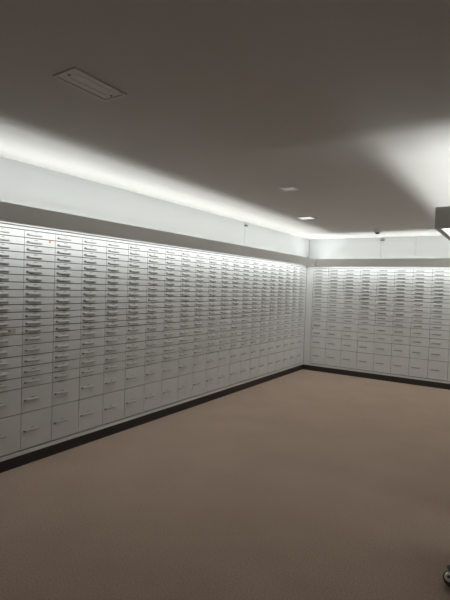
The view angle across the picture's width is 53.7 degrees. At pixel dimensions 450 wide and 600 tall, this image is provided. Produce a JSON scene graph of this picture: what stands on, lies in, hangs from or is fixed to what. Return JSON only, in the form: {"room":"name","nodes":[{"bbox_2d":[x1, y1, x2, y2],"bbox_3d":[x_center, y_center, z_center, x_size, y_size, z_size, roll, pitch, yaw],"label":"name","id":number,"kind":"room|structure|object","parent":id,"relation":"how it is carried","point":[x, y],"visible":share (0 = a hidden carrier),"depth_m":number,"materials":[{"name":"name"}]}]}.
{"room":"bank vault","nodes":[
{"label":"bank vault","id":0,"kind":"room"},
{"bbox_2d":[0,157,309,265],"bbox_3d":[-1.132,0.116,5.089,0.550,2.550,10.150,3,2,33],"label":"wall","id":1,"kind":"structure","parent":0,"point":[24,184],"depth_m":4.61,"materials":[{"name":"white paint"}]},
{"bbox_2d":[0,227,23,455],"bbox_3d":[-1.968,0.337,3.731,0.460,1.864,0.296,3,2,33],"label":"cabinet","id":2,"kind":"object","parent":1,"relation":"attached to","point":[11,240],"visible":1,"depth_m":3.65,"materials":[{"name":"grey metal"}]},
{"bbox_2d":[20,230,54,449],"bbox_3d":[-1.805,0.334,3.979,0.460,1.864,0.296,3,2,33],"label":"cabinet","id":3,"kind":"object","parent":1,"relation":"attached to","point":[39,247],"visible":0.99,"depth_m":3.85,"materials":[{"name":"grey metal"}]},
{"bbox_2d":[51,234,81,439],"bbox_3d":[-1.642,0.332,4.228,0.460,1.864,0.296,3,2,33],"label":"cabinet","id":4,"kind":"object","parent":1,"relation":"attached to","point":[68,253],"visible":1,"depth_m":4.10,"materials":[{"name":"grey metal"}]},
{"bbox_2d":[78,238,106,431],"bbox_3d":[-1.479,0.329,4.476,0.460,1.864,0.296,3,2,33],"label":"cabinet","id":5,"kind":"object","parent":1,"relation":"attached to","point":[93,287],"visible":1,"depth_m":4.35,"materials":[{"name":"grey metal"}]},
{"bbox_2d":[102,241,127,424],"bbox_3d":[-1.316,0.327,4.725,0.460,1.864,0.296,3,2,33],"label":"cabinet","id":6,"kind":"object","parent":1,"relation":"attached to","point":[116,265],"visible":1,"depth_m":4.60,"materials":[{"name":"grey metal"}]},
{"bbox_2d":[124,244,147,417],"bbox_3d":[-1.153,0.324,4.973,0.460,1.864,0.296,3,2,33],"label":"cabinet","id":7,"kind":"object","parent":1,"relation":"attached to","point":[137,255],"visible":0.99,"depth_m":4.84,"materials":[{"name":"grey metal"}]},
{"bbox_2d":[0,365,302,472],"bbox_3d":[-0.205,1.341,6.152,0.044,0.096,6.263,3,2,33],"label":"baseboard","id":8,"kind":"structure","parent":1,"relation":"attached to","point":[21,460],"depth_m":4.74,"materials":[{"name":"black"}]},
{"bbox_2d":[0,363,302,461],"bbox_3d":[-0.199,1.277,6.150,0.052,0.032,6.267,3,2,33],"label":"trim","id":9,"kind":"structure","parent":1,"relation":"attached to","point":[65,438],"depth_m":4.73,"materials":[{"name":"white paint"}]},
{"bbox_2d":[0,223,306,266],"bbox_3d":[-0.137,-0.624,6.090,0.050,0.022,6.267,3,2,33],"label":"trim","id":10,"kind":"structure","parent":1,"relation":"attached to","point":[1,224],"depth_m":4.62,"materials":[{"name":"white paint"}]},
{"bbox_2d":[143,246,165,411],"bbox_3d":[-0.990,0.322,5.222,0.460,1.864,0.296,3,2,33],"label":"cabinet","id":11,"kind":"object","parent":1,"relation":"attached to","point":[155,274],"visible":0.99,"depth_m":5.09,"materials":[{"name":"grey metal"}]},
{"bbox_2d":[0,201,315,265],"bbox_3d":[-0.168,-0.676,5.716,0.297,0.137,7.070,3,2,33],"label":"light pelmet","id":12,"kind":"object","parent":1,"relation":"attached to","point":[9,212],"visible":0.99,"depth_m":4.24,"materials":[{"name":"white paint"}]},
{"bbox_2d":[161,249,181,405],"bbox_3d":[-0.827,0.320,5.470,0.460,1.864,0.296,3,2,33],"label":"cabinet","id":13,"kind":"object","parent":1,"relation":"attached to","point":[172,259],"visible":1,"depth_m":5.34,"materials":[{"name":"grey metal"}]},
{"bbox_2d":[177,251,195,400],"bbox_3d":[-0.664,0.317,5.719,0.460,1.864,0.296,3,2,33],"label":"cabinet","id":14,"kind":"object","parent":1,"relation":"attached to","point":[187,288],"visible":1,"depth_m":5.59,"materials":[{"name":"grey metal"}]},
{"bbox_2d":[192,253,209,396],"bbox_3d":[-0.501,0.315,5.967,0.460,1.864,0.296,3,2,33],"label":"cabinet","id":15,"kind":"object","parent":1,"relation":"attached to","point":[202,260],"visible":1,"depth_m":5.84,"materials":[{"name":"grey metal"}]},
{"bbox_2d":[205,255,221,392],"bbox_3d":[-0.338,0.312,6.216,0.460,1.864,0.296,3,2,33],"label":"cabinet","id":16,"kind":"object","parent":1,"relation":"attached to","point":[215,263],"visible":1,"depth_m":6.09,"materials":[{"name":"grey metal"}]},
{"bbox_2d":[218,256,232,387],"bbox_3d":[-0.175,0.310,6.464,0.460,1.864,0.296,3,2,33],"label":"drawer cabinet","id":17,"kind":"object","parent":1,"relation":"attached to","point":[226,278],"visible":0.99,"depth_m":6.33,"materials":[{"name":"grey metal"}]},
{"bbox_2d":[229,258,243,384],"bbox_3d":[-0.012,0.307,6.713,0.460,1.864,0.296,3,2,33],"label":"drawer cabinet","id":18,"kind":"object","parent":1,"relation":"attached to","point":[237,281],"visible":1,"depth_m":6.58,"materials":[{"name":"grey metal"}]},
{"bbox_2d":[240,259,253,381],"bbox_3d":[0.151,0.305,6.961,0.460,1.864,0.296,3,2,33],"label":"drawer cabinet","id":19,"kind":"object","parent":1,"relation":"attached to","point":[245,347],"visible":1,"depth_m":6.83,"materials":[{"name":"grey metal"}]},
{"bbox_2d":[249,261,262,378],"bbox_3d":[0.314,0.303,7.210,0.460,1.864,0.296,3,2,33],"label":"drawer cabinet","id":20,"kind":"object","parent":1,"relation":"attached to","point":[257,265],"visible":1,"depth_m":7.08,"materials":[{"name":"grey metal"}]},
{"bbox_2d":[259,262,270,375],"bbox_3d":[0.477,0.300,7.458,0.460,1.864,0.296,3,2,33],"label":"drawer cabinet","id":21,"kind":"object","parent":1,"relation":"attached to","point":[266,269],"visible":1,"depth_m":7.33,"materials":[{"name":"grey metal"}]},
{"bbox_2d":[267,263,278,372],"bbox_3d":[0.640,0.298,7.707,0.460,1.864,0.296,3,2,33],"label":"drawer cabinet","id":22,"kind":"object","parent":1,"relation":"attached to","point":[273,292],"visible":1,"depth_m":7.58,"materials":[{"name":"grey metal"}]},
{"bbox_2d":[275,264,285,370],"bbox_3d":[0.803,0.295,7.955,0.460,1.864,0.296,3,2,33],"label":"drawer cabinet","id":23,"kind":"object","parent":1,"relation":"attached to","point":[282,268],"visible":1,"depth_m":7.83,"materials":[{"name":"grey metal"}]},
{"bbox_2d":[283,265,292,367],"bbox_3d":[0.966,0.293,8.204,0.460,1.864,0.296,3,2,33],"label":"drawer cabinet","id":24,"kind":"object","parent":1,"relation":"attached to","point":[289,269],"visible":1,"depth_m":8.07,"materials":[{"name":"grey metal"}]},
{"bbox_2d":[290,266,299,365],"bbox_3d":[1.129,0.290,8.452,0.460,1.864,0.296,3,2,33],"label":"drawer cabinet","id":25,"kind":"object","parent":1,"relation":"attached to","point":[296,270],"visible":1,"depth_m":8.33,"materials":[{"name":"grey metal"}]},
{"bbox_2d":[0,0,449,239],"bbox_3d":[1.537,-1.067,3.357,6.900,0.100,10.400,3,2,33],"label":"ceiling","id":26,"kind":"structure","parent":0,"point":[228,104],"depth_m":2.36,"materials":[{"name":"paint"}]},
{"bbox_2d":[52,67,126,101],"bbox_3d":[-0.654,-1.049,2.174,0.160,0.008,0.322,3,2,33],"label":"access panel","id":27,"kind":"object","parent":26,"relation":"attached to","point":[75,77],"visible":1,"depth_m":2.16,"materials":[{"name":"white metal"}]},
{"bbox_2d":[279,186,298,191],"bbox_3d":[0.618,-1.072,4.282,0.150,0.010,0.150,3,2,33],"label":"recessed light","id":28,"kind":"object","parent":26,"relation":"in","point":[289,188],"visible":1,"depth_m":4.26,"materials":[{"name":"white plastic"}]},
{"bbox_2d":[296,216,316,219],"bbox_3d":[1.100,-1.110,6.011,0.215,0.010,0.215,3,2,33],"label":"recessed light","id":29,"kind":"object","parent":26,"relation":"in","point":[301,217],"visible":1,"depth_m":5.97,"materials":[{"name":"white plastic"}]},
{"bbox_2d":[373,229,382,233],"bbox_3d":[2.376,-1.065,6.920,0.150,0.074,0.150,3,2,33],"label":"security camera","id":30,"kind":"object","parent":26,"relation":"attached to","point":[376,231],"visible":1,"depth_m":6.88,"materials":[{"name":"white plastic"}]},
{"bbox_2d":[0,369,449,599],"bbox_3d":[1.449,1.580,3.440,6.900,0.100,10.400,3,2,33],"label":"floor","id":31,"kind":"structure","parent":0,"point":[303,484],"depth_m":3.23,"materials":[{"name":"brown carpet"}]},
{"bbox_2d":[443,565,449,586],"bbox_3d":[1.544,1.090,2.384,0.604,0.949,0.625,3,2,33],"label":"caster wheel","id":32,"kind":"object","parent":31,"relation":"on","point":[446,575],"visible":1,"depth_m":2.40,"materials":[{"name":"black rubber"}]},
{"bbox_2d":[305,236,449,267],"bbox_3d":[4.104,0.216,7.425,6.750,2.550,0.600,3,2,33],"label":"wall","id":33,"kind":"structure","parent":0,"point":[423,246],"depth_m":8.00,"materials":[{"name":"white paint"}]},
{"bbox_2d":[296,267,305,363],"bbox_3d":[1.292,0.288,8.701,0.460,1.864,0.296,3,2,33],"label":"drawer cabinet","id":34,"kind":"object","parent":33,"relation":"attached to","point":[301,310],"visible":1,"depth_m":8.57,"materials":[{"name":"grey metal"}]},
{"bbox_2d":[302,268,313,362],"bbox_3d":[1.617,0.306,8.714,0.189,1.855,0.075,3,2,33],"label":"trim","id":35,"kind":"structure","parent":33,"relation":"attached to","point":[308,299],"depth_m":8.69,"materials":[{"name":"white paint"}]},
{"bbox_2d":[310,268,328,364],"bbox_3d":[1.939,0.314,8.751,0.301,1.851,0.460,3,2,33],"label":"drawer cabinet","id":36,"kind":"object","parent":33,"relation":"attached to","point":[321,275],"visible":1,"depth_m":8.56,"materials":[{"name":"grey metal"}]},
{"bbox_2d":[325,268,343,366],"bbox_3d":[2.191,0.328,8.586,0.301,1.851,0.460,3,2,33],"label":"drawer cabinet","id":37,"kind":"object","parent":33,"relation":"attached to","point":[336,275],"visible":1,"depth_m":8.40,"materials":[{"name":"grey metal"}]},
{"bbox_2d":[340,269,360,368],"bbox_3d":[2.443,0.341,8.420,0.301,1.851,0.460,3,2,33],"label":"drawer cabinet","id":38,"kind":"object","parent":33,"relation":"attached to","point":[351,293],"visible":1,"depth_m":8.23,"materials":[{"name":"grey metal"}]},
{"bbox_2d":[356,269,377,370],"bbox_3d":[2.695,0.355,8.255,0.301,1.851,0.460,3,2,33],"label":"drawer cabinet","id":39,"kind":"object","parent":33,"relation":"attached to","point":[368,278],"visible":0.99,"depth_m":8.07,"materials":[{"name":"grey metal"}]},
{"bbox_2d":[303,364,449,389],"bbox_3d":[2.743,1.381,7.997,2.866,0.096,0.056,3,2,33],"label":"baseboard","id":40,"kind":"structure","parent":33,"relation":"attached to","point":[306,367],"depth_m":7.95,"materials":[{"name":"grey"}]},
{"bbox_2d":[303,363,449,383],"bbox_3d":[2.750,1.317,7.994,2.856,0.032,0.052,3,2,33],"label":"trim","id":41,"kind":"structure","parent":33,"relation":"attached to","point":[312,364],"depth_m":7.95,"materials":[{"name":"white paint"}]},
{"bbox_2d":[307,267,449,268],"bbox_3d":[2.821,-0.572,7.948,2.856,0.022,0.079,3,2,33],"label":"trim","id":42,"kind":"structure","parent":33,"relation":"attached to","point":[307,267],"depth_m":7.92,"materials":[{"name":"white paint"}]},
{"bbox_2d":[316,257,449,266],"bbox_3d":[4.239,-0.588,6.838,5.914,0.182,0.379,3,2,33],"label":"light pelmet","id":43,"kind":"object","parent":33,"relation":"attached to","point":[407,262],"visible":1,"depth_m":7.59,"materials":[{"name":"white paint"}]},
{"bbox_2d":[373,269,394,372],"bbox_3d":[2.947,0.368,8.090,0.301,1.851,0.460,3,2,33],"label":"drawer cabinet","id":44,"kind":"object","parent":33,"relation":"attached to","point":[382,341],"visible":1,"depth_m":7.90,"materials":[{"name":"grey metal"}]},
{"bbox_2d":[391,269,413,375],"bbox_3d":[3.200,0.382,7.925,0.301,1.851,0.460,3,2,33],"label":"drawer cabinet","id":45,"kind":"object","parent":33,"relation":"attached to","point":[403,286],"visible":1,"depth_m":7.74,"materials":[{"name":"grey metal"}]},
{"bbox_2d":[409,269,432,377],"bbox_3d":[3.452,0.396,7.759,0.301,1.851,0.460,3,2,33],"label":"drawer cabinet","id":46,"kind":"object","parent":33,"relation":"attached to","point":[422,278],"visible":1,"depth_m":7.57,"materials":[{"name":"grey metal"}]},
{"bbox_2d":[428,269,449,380],"bbox_3d":[3.704,0.409,7.594,0.301,1.851,0.460,3,2,33],"label":"drawer cabinet","id":47,"kind":"object","parent":33,"relation":"attached to","point":[440,297],"visible":1,"depth_m":7.41,"materials":[{"name":"grey metal"}]},
{"bbox_3d":[4.137,0.517,3.998,2.914,2.167,4.260,3,2,33],"label":"wall partition","id":48,"kind":"structure","parent":0,"visible":0},
{"bbox_2d":[435,206,449,240],"bbox_3d":[3.954,-0.483,3.929,3.194,0.137,4.560,3,2,33],"label":"light pelmet","id":49,"kind":"object","parent":48,"relation":"attached to","point":[442,214],"visible":1,"depth_m":2.88,"materials":[{"name":"white paint"}]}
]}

